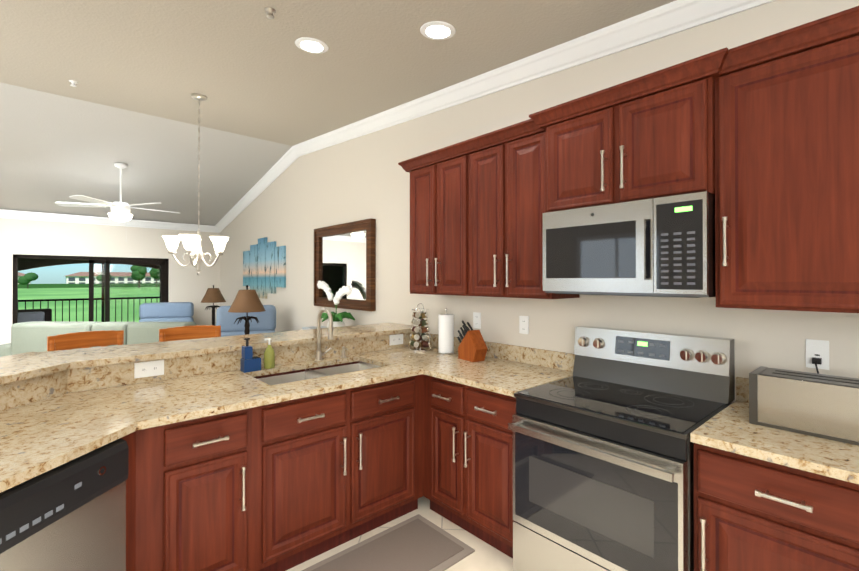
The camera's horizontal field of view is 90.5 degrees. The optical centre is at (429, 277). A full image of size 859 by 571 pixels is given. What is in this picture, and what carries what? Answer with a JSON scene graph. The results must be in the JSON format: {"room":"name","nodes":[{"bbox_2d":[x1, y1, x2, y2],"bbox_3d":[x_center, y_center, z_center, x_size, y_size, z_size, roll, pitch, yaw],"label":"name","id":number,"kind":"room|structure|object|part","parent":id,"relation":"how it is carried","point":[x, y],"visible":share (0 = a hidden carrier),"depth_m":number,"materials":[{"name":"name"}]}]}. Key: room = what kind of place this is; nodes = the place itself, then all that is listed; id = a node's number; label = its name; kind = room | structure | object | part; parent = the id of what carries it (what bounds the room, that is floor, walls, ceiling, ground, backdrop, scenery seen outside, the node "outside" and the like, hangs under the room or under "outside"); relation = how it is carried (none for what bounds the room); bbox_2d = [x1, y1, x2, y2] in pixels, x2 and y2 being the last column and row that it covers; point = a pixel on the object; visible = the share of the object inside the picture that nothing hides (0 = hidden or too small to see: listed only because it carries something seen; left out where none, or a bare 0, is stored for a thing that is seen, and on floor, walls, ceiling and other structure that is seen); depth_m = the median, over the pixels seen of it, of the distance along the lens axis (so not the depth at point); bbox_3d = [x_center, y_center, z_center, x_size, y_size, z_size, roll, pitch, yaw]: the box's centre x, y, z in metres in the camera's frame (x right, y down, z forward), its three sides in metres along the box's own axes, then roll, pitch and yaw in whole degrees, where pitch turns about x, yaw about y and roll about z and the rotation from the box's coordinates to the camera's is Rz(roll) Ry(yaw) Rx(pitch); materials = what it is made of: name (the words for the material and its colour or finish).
{"room":"kitchen","nodes":[
{"label":"kitchen","id":0,"kind":"room"},
{"bbox_2d":[18,258,88,270],"bbox_3d":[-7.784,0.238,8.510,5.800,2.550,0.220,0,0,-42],"label":"beam","id":1,"kind":"structure","parent":0,"point":[27,263],"depth_m":8.45,"materials":[{"name":"brown paint"}]},
{"bbox_2d":[0,218,219,344],"bbox_3d":[-5.971,0.001,6.188,5.400,3.000,0.140,0,0,-42],"label":"wall","id":2,"kind":"structure","parent":0,"point":[35,237],"depth_m":6.81,"materials":[{"name":"beige paint"}]},
{"bbox_2d":[0,209,218,232],"bbox_3d":[-5.893,-0.892,6.105,5.400,0.115,0.092,0,0,-42],"label":"crown molding","id":3,"kind":"structure","parent":2,"relation":"attached to","point":[36,216],"depth_m":6.70,"materials":[{"name":"white wood"}]},
{"bbox_2d":[0,0,675,225],"bbox_3d":[-2.188,-1.365,1.971,5.680,0.849,11.480,0,0,-42],"label":"ceiling","id":4,"kind":"structure","parent":0,"point":[140,72],"depth_m":3.29,"materials":[{"name":"beige paint"}]},
{"bbox_2d":[69,80,77,86],"bbox_3d":[-2.952,-1.604,3.530,0.058,0.037,0.060,0,0,-42],"label":"sprinkler","id":5,"kind":"object","parent":4,"relation":"attached to","point":[73,82],"visible":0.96,"depth_m":3.52,"materials":[{"name":"white metal"}]},
{"bbox_2d":[55,163,178,221],"bbox_3d":[-3.789,-0.908,5.266,1.263,0.960,1.266,0,0,-42],"label":"ceiling fan","id":6,"kind":"object","parent":4,"relation":"hanging from","point":[121,211],"visible":0.98,"depth_m":5.14,"materials":[{"name":"white"}]},
{"bbox_2d":[162,93,228,274],"bbox_3d":[-2.033,-0.802,3.741,0.534,1.571,0.522,0,0,-42],"label":"chandelier","id":7,"kind":"object","parent":4,"relation":"hanging from","point":[191,244],"visible":1,"depth_m":3.67,"materials":[{"name":"silver metal"}]},
{"bbox_2d":[265,7,275,18],"bbox_3d":[-0.875,-1.448,2.342,0.058,0.037,0.060,0,0,-42],"label":"sprinkler","id":8,"kind":"object","parent":4,"relation":"attached to","point":[270,11],"visible":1,"depth_m":2.33,"materials":[{"name":"silver metal"}]},
{"bbox_2d":[295,37,328,53],"bbox_3d":[-0.751,-1.477,2.721,0.210,0.019,0.210,0,0,-42],"label":"recessed light","id":9,"kind":"object","parent":4,"relation":"in","point":[311,45],"visible":1,"depth_m":2.71,"materials":[{"name":"white"}]},
{"bbox_2d":[420,21,455,39],"bbox_3d":[0.049,-1.427,2.471,0.210,0.019,0.210,0,0,-42],"label":"recessed light","id":10,"kind":"object","parent":4,"relation":"in","point":[437,30],"visible":1,"depth_m":2.46,"materials":[{"name":"white"}]},
{"bbox_2d":[220,0,858,402],"bbox_3d":[-0.171,-0.185,3.865,0.140,3.350,11.340,0,0,-42],"label":"wall","id":11,"kind":"structure","parent":0,"point":[296,202],"depth_m":3.05,"materials":[{"name":"beige paint"}]},
{"bbox_2d":[72,333,419,389],"bbox_3d":[-0.924,0.510,2.860,2.313,0.121,0.022,0,0,-42],"label":"backsplash","id":12,"kind":"structure","parent":11,"relation":"attached to","point":[92,377],"depth_m":2.53,"materials":[{"name":"beige stone"}]},
{"bbox_2d":[134,360,163,377],"bbox_3d":[-1.517,0.497,2.307,0.135,0.082,0.008,0,0,-42],"label":"outlet","id":13,"kind":"object","parent":12,"relation":"attached to","point":[148,368],"visible":1,"depth_m":2.30,"materials":[{"name":"white plastic"}]},
{"bbox_2d":[389,334,402,345],"bbox_3d":[-0.265,0.503,3.428,0.135,0.082,0.008,0,0,-42],"label":"outlet","id":14,"kind":"object","parent":12,"relation":"attached to","point":[396,339],"visible":1,"depth_m":3.42,"materials":[{"name":"white plastic"}]},
{"bbox_2d":[243,251,248,285],"bbox_3d":[-2.907,-0.136,6.785,0.032,0.560,0.300,0,0,-42],"label":"picture","id":15,"kind":"object","parent":11,"relation":"attached to","point":[245,253],"depth_m":6.79,"materials":[{"name":"wood"}]},
{"bbox_2d":[249,244,256,292],"bbox_3d":[-2.690,-0.132,6.543,0.032,0.730,0.300,0,0,-42],"label":"picture","id":16,"kind":"object","parent":11,"relation":"attached to","point":[253,248],"depth_m":6.53,"materials":[{"name":"wood"}]},
{"bbox_2d":[257,237,266,298],"bbox_3d":[-2.473,-0.133,6.301,0.032,0.890,0.300,0,0,-42],"label":"picture","id":17,"kind":"object","parent":11,"relation":"attached to","point":[264,267],"depth_m":6.29,"materials":[{"name":"wood"}]},
{"bbox_2d":[265,241,275,293],"bbox_3d":[-2.256,-0.134,6.059,0.032,0.730,0.300,0,0,-42],"label":"picture","id":18,"kind":"object","parent":11,"relation":"attached to","point":[269,246],"depth_m":6.06,"materials":[{"name":"wood"}]},
{"bbox_2d":[274,246,285,287],"bbox_3d":[-2.039,-0.141,5.817,0.032,0.560,0.300,0,0,-42],"label":"picture","id":19,"kind":"object","parent":11,"relation":"attached to","point":[280,251],"depth_m":5.77,"materials":[{"name":"wood"}]},
{"bbox_2d":[314,218,375,310],"bbox_3d":[-0.943,-0.117,4.577,0.056,0.900,1.190,0,0,-42],"label":"mirror","id":20,"kind":"object","parent":11,"relation":"attached to","point":[344,254],"visible":1,"depth_m":4.48,"materials":[{"name":"brown wood"}]},
{"bbox_2d":[404,154,431,294],"bbox_3d":[0.058,-0.378,3.260,0.323,1.010,0.310,0,0,-42],"label":"upper cabinet","id":21,"kind":"object","parent":11,"relation":"attached to","point":[420,169],"depth_m":3.15,"materials":[{"name":"brown wood"}]},
{"bbox_2d":[432,142,463,295],"bbox_3d":[0.265,-0.379,3.029,0.323,1.010,0.310,0,0,-42],"label":"upper cabinet","id":22,"kind":"object","parent":11,"relation":"attached to","point":[448,163],"depth_m":2.94,"materials":[{"name":"brown wood"}]},
{"bbox_2d":[473,312,480,328],"bbox_3d":[0.352,0.321,3.164,0.008,0.118,0.072,0,0,-42],"label":"outlet","id":23,"kind":"object","parent":11,"relation":"attached to","point":[476,319],"visible":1,"depth_m":3.16,"materials":[{"name":"white plastic"}]},
{"bbox_2d":[464,130,499,296],"bbox_3d":[0.472,-0.381,2.798,0.323,1.010,0.309,0,0,-42],"label":"upper cabinet","id":24,"kind":"object","parent":11,"relation":"attached to","point":[482,154],"depth_m":2.71,"materials":[{"name":"brown wood"}]},
{"bbox_2d":[215,0,775,232],"bbox_3d":[-0.212,-1.254,3.741,0.092,0.815,11.200,0,0,-42],"label":"crown molding","id":25,"kind":"structure","parent":11,"relation":"attached to","point":[671,18],"depth_m":2.73,"materials":[{"name":"white"}]},
{"bbox_2d":[519,316,528,333],"bbox_3d":[0.633,0.320,2.851,0.008,0.118,0.072,0,0,-42],"label":"outlet","id":26,"kind":"object","parent":11,"relation":"attached to","point":[523,324],"visible":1,"depth_m":2.85,"materials":[{"name":"white plastic"}]},
{"bbox_2d":[500,118,578,298],"bbox_3d":[0.678,-0.382,2.568,0.323,1.010,0.309,0,0,-42],"label":"upper cabinet","id":27,"kind":"object","parent":11,"relation":"attached to","point":[521,224],"depth_m":2.49,"materials":[{"name":"brown wood"}]},
{"bbox_2d":[540,87,611,217],"bbox_3d":[0.892,-0.616,2.289,0.378,0.545,0.390,0,0,-42],"label":"upper cabinet","id":28,"kind":"object","parent":11,"relation":"attached to","point":[576,135],"depth_m":2.16,"materials":[{"name":"brown wood"}]},
{"bbox_2d":[426,334,748,401],"bbox_3d":[1.044,0.516,2.382,0.020,0.105,3.314,0,0,-42],"label":"backsplash","id":29,"kind":"structure","parent":11,"relation":"attached to","point":[562,360],"depth_m":2.75,"materials":[{"name":"beige stone"}]},
{"bbox_2d":[612,51,715,203],"bbox_3d":[1.152,-0.617,1.999,0.378,0.545,0.390,0,0,-42],"label":"upper cabinet","id":30,"kind":"object","parent":11,"relation":"attached to","point":[664,121],"depth_m":1.85,"materials":[{"name":"brown wood"}]},
{"bbox_2d":[543,191,715,297],"bbox_3d":[0.994,-0.127,2.104,0.464,0.428,0.756,0,0,-42],"label":"microwave","id":31,"kind":"object","parent":30,"relation":"attached to","point":[660,247],"visible":1,"depth_m":1.90,"materials":[{"name":"silver metal"}]},
{"bbox_2d":[714,6,858,312],"bbox_3d":[1.499,-0.384,1.629,0.353,1.015,0.617,0,0,-42],"label":"upper cabinet","id":32,"kind":"object","parent":11,"relation":"attached to","point":[787,194],"depth_m":1.56,"materials":[{"name":"brown wood"}]},
{"bbox_2d":[806,339,828,373],"bbox_3d":[1.592,0.322,1.743,0.058,0.136,0.067,0,0,-42],"label":"outlet","id":33,"kind":"object","parent":11,"relation":"attached to","point":[817,354],"visible":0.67,"depth_m":1.72,"materials":[{"name":"white plastic"}]},
{"label":"outside","id":34,"kind":"structure","parent":0,"visible":0},
{"bbox_2d":[18,288,88,320],"bbox_3d":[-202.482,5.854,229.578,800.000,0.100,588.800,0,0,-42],"label":"lawn","id":35,"kind":"structure","parent":34,"point":[46,293],"depth_m":89.45,"materials":[{"name":"green plant"}]},
{"bbox_2d":[18,272,88,283],"bbox_3d":[-196.975,1.370,283.402,222.400,9.400,36.400,0,0,-42],"label":"buildings","id":36,"kind":"structure","parent":35,"relation":"on","point":[79,278],"depth_m":266.69,"materials":[{"name":"beige paint"}]},
{"bbox_2d":[18,272,88,288],"bbox_3d":[-137.048,-0.557,231.500,340.000,12.740,89.304,0,0,-42],"label":"trees","id":37,"kind":"object","parent":35,"relation":"on","point":[25,280],"visible":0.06,"depth_m":223.74,"materials":[{"name":"green plant"}]},
{"bbox_2d":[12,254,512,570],"bbox_3d":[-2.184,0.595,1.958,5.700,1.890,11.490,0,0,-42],"label":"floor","id":38,"kind":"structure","parent":34,"point":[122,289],"depth_m":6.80,"materials":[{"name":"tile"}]},
{"bbox_2d":[0,426,83,481],"bbox_3d":[-1.933,0.960,1.320,1.243,1.035,1.210,0,0,-42],"label":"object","id":39,"kind":"structure","parent":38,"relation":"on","point":[19,457],"depth_m":1.38,"materials":[{"name":"stone"}]},
{"bbox_2d":[0,439,128,570],"bbox_3d":[-1.466,1.041,1.327,0.622,0.864,0.608,0,0,5],"label":"dishwasher","id":40,"kind":"object","parent":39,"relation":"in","point":[70,515],"visible":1,"depth_m":1.38,"materials":[{"name":"black"}]},
{"bbox_2d":[0,410,191,545],"bbox_3d":[-1.610,0.578,1.174,1.350,0.032,1.573,0,0,-42],"label":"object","id":41,"kind":"structure","parent":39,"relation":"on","point":[156,503],"depth_m":1.70,"materials":[{"name":"red wood"}]},
{"bbox_2d":[0,323,419,441],"bbox_3d":[-1.270,0.430,2.143,3.788,0.031,1.623,0,0,-42],"label":"countertop","id":42,"kind":"structure","parent":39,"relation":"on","point":[39,394],"depth_m":2.09,"materials":[{"name":"beige stone"}]},
{"bbox_2d":[240,338,260,372],"bbox_3d":[-1.087,0.469,2.592,0.100,0.200,0.070,0,0,-42],"label":"sponge caddy","id":43,"kind":"object","parent":42,"relation":"on","point":[249,362],"visible":0.98,"depth_m":2.56,"materials":[{"name":"blue plastic"}]},
{"bbox_2d":[264,338,274,368],"bbox_3d":[-1.005,0.476,2.672,0.065,0.185,0.066,0,0,-42],"label":"soap bottle","id":44,"kind":"object","parent":42,"relation":"on","point":[269,357],"visible":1,"depth_m":2.65,"materials":[{"name":"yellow plastic"}]},
{"bbox_2d":[315,307,332,360],"bbox_3d":[-0.680,0.386,2.880,0.124,0.367,0.209,0,0,-42],"label":"faucet","id":45,"kind":"object","parent":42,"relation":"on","point":[319,354],"visible":1,"depth_m":2.90,"materials":[{"name":"silver metal"}]},
{"bbox_2d":[409,303,431,351],"bbox_3d":[-0.072,0.388,3.347,0.176,0.368,0.176,0,0,-42],"label":"spice rack","id":46,"kind":"object","parent":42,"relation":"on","point":[423,345],"visible":1,"depth_m":3.32,"materials":[{"name":"silver metal"}]},
{"bbox_2d":[436,309,455,354],"bbox_3d":[0.125,0.404,3.202,0.150,0.336,0.150,0,0,-42],"label":"paper towel","id":47,"kind":"object","parent":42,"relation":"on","point":[445,333],"visible":1,"depth_m":3.15,"materials":[{"name":"white paper"}]},
{"bbox_2d":[457,321,487,361],"bbox_3d":[0.284,0.437,2.955,0.097,0.266,0.252,0,0,-32],"label":"knife block","id":48,"kind":"object","parent":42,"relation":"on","point":[472,347],"visible":1,"depth_m":2.89,"materials":[{"name":"brown wood"}]},
{"bbox_2d":[47,330,123,350],"bbox_3d":[-2.242,0.938,2.882,0.547,1.099,0.500,0,0,36],"label":"bar stool","id":49,"kind":"object","parent":38,"relation":"on","point":[86,339],"visible":0.25,"depth_m":3.03,"materials":[{"name":"brown wood"}]},
{"bbox_3d":[-5.296,0.589,6.796,1.940,1.830,0.090,0,0,-42],"label":"sliding door frame","id":50,"kind":"part","parent":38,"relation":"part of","materials":[{"name":"brown metal"}]},
{"bbox_2d":[0,321,196,356],"bbox_3d":[-4.062,1.034,5.630,2.600,0.930,0.860,0,0,1],"label":"sofa","id":51,"kind":"object","parent":38,"relation":"on","point":[31,336],"visible":0.23,"depth_m":5.22,"materials":[{"name":"fabric"}]},
{"bbox_3d":[-4.991,0.586,7.062,0.910,1.600,0.045,0,0,-42],"label":"sliding door glass","id":52,"kind":"part","parent":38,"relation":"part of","materials":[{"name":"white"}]},
{"bbox_2d":[126,538,143,570],"bbox_3d":[-1.460,1.038,1.674,0.457,0.882,0.482,0,0,-42],"label":"base cabinet","id":53,"kind":"object","parent":38,"relation":"on","point":[134,550],"depth_m":1.68,"materials":[{"name":"brown wood"}]},
{"bbox_2d":[139,302,193,321],"bbox_3d":[-4.222,0.924,6.765,0.920,1.000,1.060,0,0,-24],"label":"recliner","id":54,"kind":"object","parent":38,"relation":"on","point":[169,312],"visible":0.23,"depth_m":6.98,"materials":[{"name":"fabric"}]},
{"bbox_2d":[159,325,220,341],"bbox_3d":[-1.759,0.939,3.207,0.500,1.099,0.547,0,0,-38],"label":"bar stool","id":55,"kind":"object","parent":38,"relation":"on","point":[188,332],"visible":0.25,"depth_m":3.40,"materials":[{"name":"brown wood"}]},
{"bbox_2d":[144,406,263,570],"bbox_3d":[-1.145,1.040,2.084,0.400,0.882,0.610,0,0,-42],"label":"base cabinet","id":56,"kind":"object","parent":38,"relation":"on","point":[213,460],"depth_m":1.86,"materials":[{"name":"brown wood"}]},
{"bbox_2d":[80,354,423,429],"bbox_3d":[-0.907,0.584,2.362,1.661,0.032,0.741,0,0,-42],"label":"countertop","id":57,"kind":"structure","parent":56,"relation":"on","point":[169,401],"depth_m":2.13,"materials":[{"name":"beige stone"}]},
{"bbox_2d":[258,361,379,384],"bbox_3d":[-0.670,0.704,2.649,0.808,0.200,0.408,0,0,-42],"label":"sink","id":58,"kind":"object","parent":57,"relation":"in","point":[275,377],"depth_m":2.78,"materials":[{"name":"silver metal"}]},
{"bbox_2d":[341,346,347,357],"bbox_3d":[-0.603,0.533,3.025,0.038,0.075,0.070,0,0,-42],"label":"soap dispenser","id":59,"kind":"object","parent":57,"relation":"on","point":[343,352],"visible":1,"depth_m":3.02,"materials":[{"name":"silver metal"}]},
{"bbox_2d":[216,305,275,336],"bbox_3d":[-2.143,0.885,4.974,0.840,1.060,1.060,0,0,-21],"label":"recliner","id":60,"kind":"object","parent":38,"relation":"on","point":[226,319],"visible":0.12,"depth_m":5.18,"materials":[{"name":"fabric"}]},
{"bbox_2d":[228,285,265,334],"bbox_3d":[-1.821,0.785,4.249,0.350,1.413,0.350,0,0,-42],"label":"lamp","id":61,"kind":"object","parent":38,"relation":"on","point":[246,301],"visible":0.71,"depth_m":4.17,"materials":[{"name":"brown fabric"}]},
{"bbox_2d":[256,406,351,570],"bbox_3d":[-0.817,1.162,2.377,0.480,0.640,0.610,0,0,-42],"label":"base cabinet","id":62,"kind":"object","parent":38,"relation":"on","point":[298,454],"depth_m":2.13,"materials":[{"name":"brown wood"}]},
{"bbox_2d":[300,390,419,538],"bbox_3d":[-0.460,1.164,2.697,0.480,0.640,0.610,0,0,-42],"label":"base cabinet","id":63,"kind":"object","parent":38,"relation":"on","point":[385,434],"depth_m":2.45,"materials":[{"name":"brown wood"}]},
{"bbox_2d":[302,514,474,570],"bbox_3d":[-0.432,1.472,2.006,1.400,0.016,0.470,0,0,-42],"label":"kitchen mat","id":64,"kind":"object","parent":38,"relation":"on","point":[418,542],"visible":0.98,"depth_m":2.27,"materials":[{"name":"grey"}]},
{"bbox_2d":[416,374,459,526],"bbox_3d":[0.298,1.043,2.744,0.610,0.882,0.372,0,0,-42],"label":"base cabinet","id":65,"kind":"object","parent":38,"relation":"on","point":[437,400],"depth_m":2.57,"materials":[{"name":"brown wood"}]},
{"bbox_2d":[460,386,515,558],"bbox_3d":[0.547,1.042,2.465,0.610,0.882,0.376,0,0,-42],"label":"base cabinet","id":66,"kind":"object","parent":38,"relation":"on","point":[486,440],"depth_m":2.29,"materials":[{"name":"brown wood"}]},
{"bbox_2d":[368,346,572,397],"bbox_3d":[0.188,0.587,2.868,0.646,0.032,1.450,0,0,-42],"label":"countertop","id":67,"kind":"structure","parent":66,"relation":"on","point":[498,375],"depth_m":2.60,"materials":[{"name":"beige stone"}]},
{"bbox_2d":[508,326,734,570],"bbox_3d":[0.886,0.883,2.003,0.737,1.195,0.756,0,0,-42],"label":"range","id":68,"kind":"object","parent":38,"relation":"on","point":[603,462],"visible":1,"depth_m":1.86,"materials":[{"name":"silver metal"}]},
{"bbox_2d":[694,446,858,570],"bbox_3d":[1.360,1.037,1.558,0.610,0.882,0.528,0,0,-42],"label":"base cabinet","id":69,"kind":"object","parent":38,"relation":"on","point":[750,515],"depth_m":1.39,"materials":[{"name":"brown wood"}]},
{"bbox_2d":[690,402,858,485],"bbox_3d":[1.550,0.579,1.347,0.646,0.032,1.097,0,0,-42],"label":"countertop","id":70,"kind":"structure","parent":69,"relation":"on","point":[730,430],"depth_m":1.43,"materials":[{"name":"beige stone"}]},
{"bbox_2d":[749,366,858,445],"bbox_3d":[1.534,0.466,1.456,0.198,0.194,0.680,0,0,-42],"label":"toaster","id":71,"kind":"object","parent":70,"relation":"on","point":[824,406],"visible":1,"depth_m":1.53,"materials":[{"name":"silver metal"}]},
{"bbox_3d":[-1.086,1.043,4.437,0.428,0.900,0.780,0,0,-42],"label":"console table","id":72,"kind":"object","parent":38,"relation":"on","visible":0},
{"bbox_2d":[299,326,326,329],"bbox_3d":[-1.195,0.565,4.556,0.260,0.054,0.340,0,0,-42],"label":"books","id":73,"kind":"object","parent":72,"relation":"on","point":[310,327],"visible":0.25,"depth_m":4.55,"materials":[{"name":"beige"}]},
{"bbox_2d":[317,280,354,327],"bbox_3d":[-0.943,0.312,4.289,0.371,0.558,0.725,0,0,-42],"label":"orchid pot","id":74,"kind":"object","parent":72,"relation":"on","point":[338,321],"visible":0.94,"depth_m":4.23,"materials":[{"name":"white ceramic"}]},
{"bbox_3d":[-3.298,1.158,6.495,0.400,0.690,0.400,0,0,-42],"label":"table lamp","id":75,"kind":"object","parent":38,"relation":"on","visible":0},
{"bbox_2d":[201,285,225,325],"bbox_3d":[-3.298,0.466,6.499,0.350,0.692,0.350,0,0,-42],"label":"lamp","id":76,"kind":"object","parent":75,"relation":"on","point":[213,295],"visible":0.81,"depth_m":6.42,"materials":[{"name":"brown fabric"}]},
{"bbox_3d":[-7.022,1.540,7.353,5.700,0.055,3.010,0,0,-42],"label":"floor","id":77,"kind":"structure","parent":34,"visible":0},
{"bbox_2d":[18,308,51,322],"bbox_3d":[-6.565,0.985,6.951,0.840,0.880,0.800,0,0,33],"label":"chair","id":78,"kind":"object","parent":77,"relation":"on","point":[29,315],"visible":0.08,"depth_m":7.19,"materials":[{"name":"black fabric"}]},
{"bbox_2d":[18,298,88,320],"bbox_3d":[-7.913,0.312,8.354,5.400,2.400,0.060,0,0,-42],"label":"railing","id":79,"kind":"object","parent":77,"relation":"on","point":[48,300],"visible":0.1,"depth_m":8.68,"materials":[{"name":"brown metal"}]}
]}

